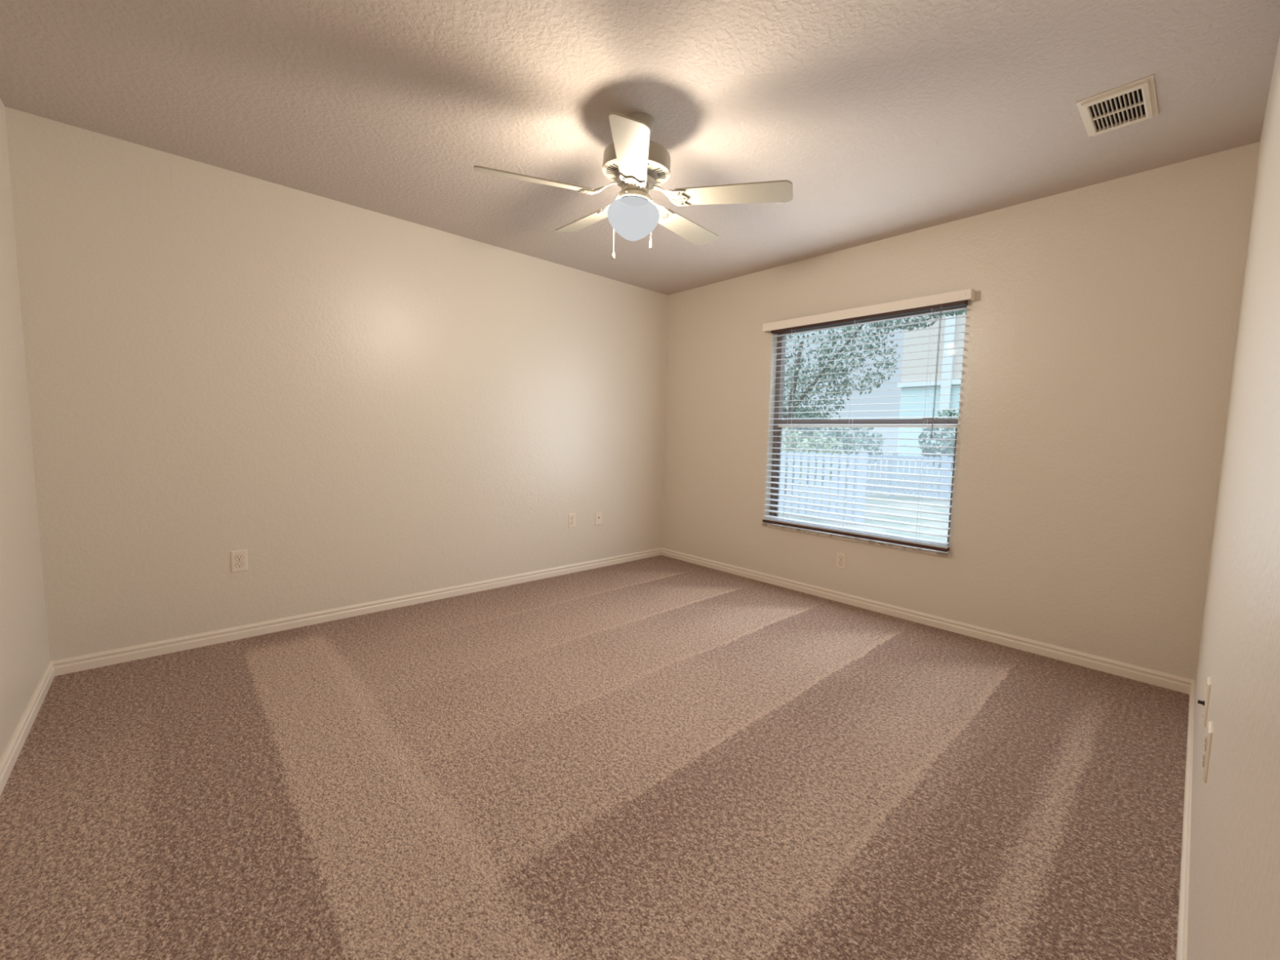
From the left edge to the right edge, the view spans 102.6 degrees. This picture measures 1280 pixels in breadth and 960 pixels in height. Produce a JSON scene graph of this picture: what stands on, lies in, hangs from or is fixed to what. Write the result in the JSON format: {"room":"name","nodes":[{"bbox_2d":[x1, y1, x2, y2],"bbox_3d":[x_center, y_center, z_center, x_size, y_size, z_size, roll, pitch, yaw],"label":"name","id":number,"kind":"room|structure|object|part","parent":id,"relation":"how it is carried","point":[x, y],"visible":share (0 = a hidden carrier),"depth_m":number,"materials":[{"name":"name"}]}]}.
{"room":"empty bedroom","nodes":[
{"label":"empty bedroom","id":0,"kind":"room"},
{"bbox_2d":[0,97,49,759],"bbox_3d":[-1.509,-0.185,0.894,0.120,2.440,3.744,-3,7,-42],"label":"wall","id":1,"kind":"structure","parent":0,"point":[24,655],"depth_m":1.99,"materials":[{"name":"beige paint"}]},
{"bbox_2d":[0,661,54,795],"bbox_3d":[-1.485,0.993,1.042,0.012,0.069,3.504,-3,7,-42],"label":"baseboard","id":2,"kind":"structure","parent":1,"relation":"attached to","point":[7,762],"depth_m":1.86,"materials":[{"name":"beige paint"}]},
{"bbox_2d":[4,106,667,661],"bbox_3d":[-1.247,-0.414,3.579,3.902,2.440,0.120,-3,7,-42],"label":"wall","id":3,"kind":"structure","parent":0,"point":[367,406],"depth_m":2.85,"materials":[{"name":"beige paint"}]},
{"bbox_2d":[230,549,248,572],"bbox_3d":[-2.151,0.435,2.752,0.070,0.115,0.008,-3,7,-42],"label":"wall outlet","id":4,"kind":"object","parent":3,"relation":"attached to","point":[238,557],"visible":1,"depth_m":2.75,"materials":[{"name":"beige plastic"}]},
{"bbox_2d":[235,554,243,560],"bbox_3d":[-2.149,0.415,2.749,0.036,0.030,0.001,-3,7,-42],"label":"receptacle","id":5,"kind":"object","parent":4,"relation":"attached to","point":[237,557],"depth_m":2.75,"materials":[{"name":"beige plastic"}]},
{"bbox_2d":[235,561,244,567],"bbox_3d":[-2.150,0.455,2.752,0.036,0.030,0.001,-3,7,-42],"label":"receptacle","id":6,"kind":"object","parent":4,"relation":"attached to","point":[237,564],"depth_m":2.75,"materials":[{"name":"beige plastic"}]},
{"bbox_2d":[51,547,661,675],"bbox_3d":[-1.228,0.772,3.634,3.902,0.069,0.012,-3,7,-42],"label":"baseboard","id":7,"kind":"structure","parent":3,"relation":"attached to","point":[72,664],"depth_m":2.98,"materials":[{"name":"beige paint"}]},
{"bbox_2d":[568,513,575,528],"bbox_3d":[-0.558,0.332,4.205,0.070,0.115,0.008,-3,7,-42],"label":"wall outlet","id":8,"kind":"object","parent":3,"relation":"attached to","point":[571,517],"visible":1,"depth_m":4.20,"materials":[{"name":"beige plastic"}]},
{"bbox_2d":[595,511,601,525],"bbox_3d":[-0.353,0.330,4.389,0.070,0.115,0.013,-3,7,-42],"label":"jack plate","id":9,"kind":"object","parent":3,"relation":"attached to","point":[597,514],"visible":1,"depth_m":4.38,"materials":[{"name":"beige plastic"}]},
{"bbox_2d":[0,555,1189,959],"bbox_3d":[-0.052,0.993,2.359,4.142,0.100,3.744,-3,7,-42],"label":"floor","id":10,"kind":"structure","parent":0,"point":[656,757],"depth_m":1.64,"materials":[{"name":"brown carpet"}]},
{"bbox_2d":[0,0,1279,295],"bbox_3d":[0.003,-1.536,2.138,4.142,0.100,3.744,-3,7,-42],"label":"ceiling","id":11,"kind":"structure","parent":0,"point":[884,119],"depth_m":1.97,"materials":[{"name":"beige paint"}]},
{"bbox_2d":[473,111,793,259],"bbox_3d":[-0.029,-1.231,2.203,1.248,0.520,1.232,-3,7,-42],"label":"ceiling fan","id":12,"kind":"object","parent":11,"relation":"hanging from","point":[637,164],"visible":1,"depth_m":2.08,"materials":[{"name":"beige metal"}]},
{"bbox_3d":[-0.422,-1.197,2.045,0.460,0.006,0.133,1,23,-18],"label":"fan blade","id":13,"kind":"part","parent":12,"relation":"part of","materials":[{"name":"white wood"}]},
{"bbox_3d":[-0.264,-1.264,2.506,0.133,0.006,0.460,-18,20,-32],"label":"fan blade","id":14,"kind":"part","parent":12,"relation":"part of","materials":[{"name":"white wood"}]},
{"bbox_3d":[-0.029,-1.121,1.760,0.133,0.006,0.460,17,9,-2],"label":"fan blade","id":15,"kind":"part","parent":12,"relation":"part of","materials":[{"name":"white wood"}]},
{"bbox_3d":[-0.030,-1.103,2.186,0.222,0.156,0.222,-5,13,-42],"label":"glass globe","id":16,"kind":"part","parent":12,"relation":"part of"},
{"bbox_3d":[-0.024,-1.183,2.173,0.123,0.002,0.123,-5,13,-42],"label":"socket plate","id":17,"kind":"part","parent":12,"relation":"part of","materials":[{"name":"white metal"}]},
{"bbox_3d":[0.226,-1.228,2.505,0.133,0.006,0.460,-5,2,37],"label":"fan blade","id":18,"kind":"part","parent":12,"relation":"part of","materials":[{"name":"white wood"}]},
{"bbox_3d":[0.371,-1.139,2.044,0.460,0.006,0.133,7,-3,18],"label":"fan blade","id":19,"kind":"part","parent":12,"relation":"part of","materials":[{"name":"white wood"}]},
{"bbox_2d":[1075,74,1158,137],"bbox_3d":[1.841,-1.424,1.975,0.314,0.016,0.208,-3,7,-42],"label":"ceiling vent","id":20,"kind":"object","parent":11,"relation":"in","point":[1134,102],"visible":1,"depth_m":1.96,"materials":[{"name":"beige metal"}]},
{"bbox_2d":[661,141,1259,679],"bbox_3d":[1.467,-0.359,3.610,0.140,2.440,3.744,-3,7,-42],"label":"wall","id":21,"kind":"structure","parent":0,"point":[1102,320],"depth_m":2.74,"materials":[{"name":"beige paint"}]},
{"bbox_2d":[835,551,846,569],"bbox_3d":[1.416,0.570,3.615,0.008,0.115,0.070,-3,7,-42],"label":"wall outlet","id":22,"kind":"object","parent":21,"relation":"attached to","point":[841,557],"visible":1,"depth_m":3.61,"materials":[{"name":"beige plastic"}]},
{"bbox_2d":[761,305,966,556],"bbox_3d":[1.482,-0.354,3.569,0.152,1.532,1.319,-3,7,-42],"label":"window","id":23,"kind":"structure","parent":21,"relation":"in","point":[779,391],"depth_m":3.71,"materials":[{"name":"brown metal"}]},
{"bbox_3d":[1.466,0.399,3.635,0.152,0.021,1.319,-3,7,-42],"label":"sill","id":24,"kind":"part","parent":23,"relation":"part of","materials":[{"name":"wood"}]},
{"bbox_3d":[1.508,-0.373,3.563,0.004,0.014,1.251,-3,7,-42],"label":"sash rail","id":25,"kind":"part","parent":23,"relation":"part of","materials":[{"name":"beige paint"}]},
{"bbox_3d":[1.520,-0.401,3.571,0.026,0.042,1.251,-3,7,-42],"label":"meeting rail","id":26,"kind":"part","parent":23,"relation":"part of","materials":[{"name":"brown metal"}]},
{"bbox_2d":[762,288,975,551],"bbox_3d":[1.418,-0.381,3.501,0.077,1.527,1.390,-3,7,-42],"label":"window blind","id":27,"kind":"object","parent":23,"relation":"attached to","point":[957,298],"visible":1,"depth_m":3.40,"materials":[{"name":"white plastic"}]},
{"bbox_3d":[1.118,-0.390,3.840,0.055,1.432,0.002,-3,7,-42],"label":"ladder cord","id":28,"kind":"part","parent":27,"relation":"part of","materials":[{"name":"white fabric"}]},
{"bbox_3d":[1.435,-0.353,3.495,0.055,1.432,0.002,-3,7,-42],"label":"ladder cord","id":29,"kind":"part","parent":27,"relation":"part of","materials":[{"name":"white fabric"}]},
{"bbox_3d":[1.416,0.370,3.562,0.052,0.021,1.299,-3,7,-42],"label":"rail","id":30,"kind":"part","parent":27,"relation":"part of","materials":[{"name":"brown"}]},
{"bbox_3d":[1.752,-0.316,3.150,0.055,1.432,0.002,-3,7,-42],"label":"ladder cord","id":31,"kind":"part","parent":27,"relation":"part of","materials":[{"name":"white plastic"}]},
{"bbox_3d":[1.770,-0.653,3.060,0.004,0.755,0.011,-3,7,-42],"label":"lift cord","id":32,"kind":"part","parent":27,"relation":"part of","materials":[{"name":"white fabric"}]},
{"bbox_2d":[661,547,1193,694],"bbox_3d":[1.385,0.825,3.662,0.012,0.069,3.504,-3,7,-42],"label":"baseboard","id":33,"kind":"structure","parent":21,"relation":"attached to","point":[1171,682],"depth_m":3.03,"materials":[{"name":"beige paint"}]},
{"bbox_2d":[1186,36,1279,959],"bbox_3d":[1.198,-0.129,0.918,3.902,2.440,0.120,-3,7,-42],"label":"wall","id":34,"kind":"structure","parent":0,"point":[1233,908],"depth_m":0.82,"materials":[{"name":"beige paint"}]},
{"bbox_2d":[1176,680,1195,959],"bbox_3d":[1.128,1.047,1.070,3.902,0.069,0.012,-3,7,-42],"label":"baseboard","id":35,"kind":"structure","parent":34,"relation":"attached to","point":[1182,931],"depth_m":1.41,"materials":[{"name":"beige paint"}]},
{"bbox_2d":[1197,675,1211,726],"bbox_3d":[1.468,0.573,1.336,0.070,0.115,0.018,-3,7,-42],"label":"jack plate","id":36,"kind":"object","parent":34,"relation":"attached to","point":[1206,703],"visible":1,"depth_m":1.31,"materials":[{"name":"beige plastic"}]},
{"bbox_3d":[1.472,0.574,1.332,0.070,0.115,0.006,-3,7,-42],"label":"wall plate","id":37,"kind":"part","parent":36,"relation":"part of","materials":[{"name":"beige plastic"}]},
{"bbox_2d":[1202,720,1213,782],"bbox_3d":[1.235,0.591,1.117,0.070,0.115,0.008,-3,7,-42],"label":"wall outlet","id":38,"kind":"object","parent":34,"relation":"attached to","point":[1208,739],"visible":1,"depth_m":1.10,"materials":[{"name":"beige plastic"}]},
{"bbox_2d":[1202,751,1204,767],"bbox_3d":[1.233,0.610,1.121,0.036,0.030,0.002,-3,7,-42],"label":"receptacle","id":39,"kind":"object","parent":38,"relation":"attached to","point":[1203,759],"depth_m":1.11,"materials":[{"name":"beige plastic"}]},
{"bbox_2d":[1204,733,1207,749],"bbox_3d":[1.234,0.571,1.118,0.036,0.030,0.002,-3,7,-42],"label":"receptacle","id":40,"kind":"object","parent":38,"relation":"attached to","point":[1206,739],"depth_m":1.11,"materials":[{"name":"beige plastic"}]},
{"label":"outside","id":41,"kind":"structure","parent":0,"visible":0},
{"bbox_2d":[777,459,951,542],"bbox_3d":[11.661,-0.240,22.188,39.800,0.200,50.000,-3,7,-42],"label":"ground","id":42,"kind":"structure","parent":41,"point":[926,500],"depth_m":9.46,"materials":[{"name":"white concrete"}]},
{"bbox_2d":[779,426,844,486],"bbox_3d":[2.704,-0.369,10.528,1.139,1.715,3.034,-3,7,-42],"label":"shrub","id":43,"kind":"object","parent":42,"relation":"on","point":[795,433],"visible":0.19,"depth_m":9.86,"materials":[{"name":"green plant"}]},
{"bbox_2d":[778,451,867,525],"bbox_3d":[2.291,0.019,9.022,3.172,1.180,0.124,5,6,38],"label":"picket fence","id":44,"kind":"object","parent":42,"relation":"on","point":[852,460],"visible":0.33,"depth_m":8.39,"materials":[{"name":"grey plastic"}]},
{"bbox_3d":[2.289,-0.441,8.991,3.142,0.100,0.040,5,6,38],"label":"rail","id":45,"kind":"part","parent":44,"relation":"part of","materials":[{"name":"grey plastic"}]},
{"bbox_3d":[2.271,0.396,9.065,3.142,0.100,0.040,5,6,38],"label":"rail","id":46,"kind":"part","parent":44,"relation":"part of","materials":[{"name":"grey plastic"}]},
{"bbox_3d":[3.489,0.126,8.085,0.124,1.180,0.124,5,6,38],"label":"post","id":47,"kind":"part","parent":44,"relation":"part of","materials":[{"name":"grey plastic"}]},
{"bbox_2d":[781,408,884,477],"bbox_3d":[6.508,-1.268,17.513,1.760,2.453,3.600,-3,7,-42],"label":"shrub","id":48,"kind":"object","parent":42,"relation":"on","point":[846,434],"visible":0.22,"depth_m":16.95,"materials":[{"name":"green plant"}]},
{"bbox_2d":[782,309,966,493],"bbox_3d":[3.962,-2.232,11.967,2.427,5.231,7.089,-3,7,-42],"label":"tree","id":49,"kind":"object","parent":42,"relation":"on","point":[788,402],"visible":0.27,"depth_m":11.38,"materials":[{"name":"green plant"}]},
{"bbox_2d":[836,453,953,500],"bbox_3d":[7.759,-0.012,11.407,6.316,1.060,0.125,3,5,24],"label":"picket fence","id":50,"kind":"object","parent":42,"relation":"on","point":[895,455],"visible":0.21,"depth_m":12.02,"materials":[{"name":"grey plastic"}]},
{"bbox_3d":[6.032,-0.117,12.179,0.124,1.060,0.124,3,5,24],"label":"post","id":51,"kind":"part","parent":50,"relation":"part of","materials":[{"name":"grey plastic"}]},
{"bbox_3d":[7.752,0.306,11.435,6.316,0.100,0.040,3,5,24],"label":"rail","id":52,"kind":"part","parent":50,"relation":"part of","materials":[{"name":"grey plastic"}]},
{"bbox_3d":[7.768,-0.411,11.372,6.316,0.100,0.040,3,5,24],"label":"rail","id":53,"kind":"part","parent":50,"relation":"part of","materials":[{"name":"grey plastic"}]},
{"bbox_3d":[6.953,-0.061,11.767,0.124,1.060,0.124,3,5,24],"label":"post","id":54,"kind":"part","parent":50,"relation":"part of","materials":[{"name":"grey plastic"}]},
{"bbox_2d":[896,311,965,479],"bbox_3d":[14.894,-4.806,18.947,7.000,9.600,8.600,-3,7,-42],"label":"house","id":55,"kind":"structure","parent":42,"relation":"on","point":[948,383],"depth_m":19.10,"materials":[{"name":"beige paint"}]},
{"bbox_3d":[12.623,-3.381,17.013,0.080,0.200,7.800,-3,7,-42],"label":"band trim","id":56,"kind":"part","parent":55,"relation":"part of","materials":[{"name":"white paint"}]},
{"bbox_2d":[918,408,958,471],"bbox_3d":[9.386,-0.902,14.701,1.546,2.334,2.675,-3,7,-42],"label":"shrub","id":57,"kind":"object","parent":42,"relation":"on","point":[944,451],"visible":0.14,"depth_m":14.98,"materials":[{"name":"green plant"}]}
]}

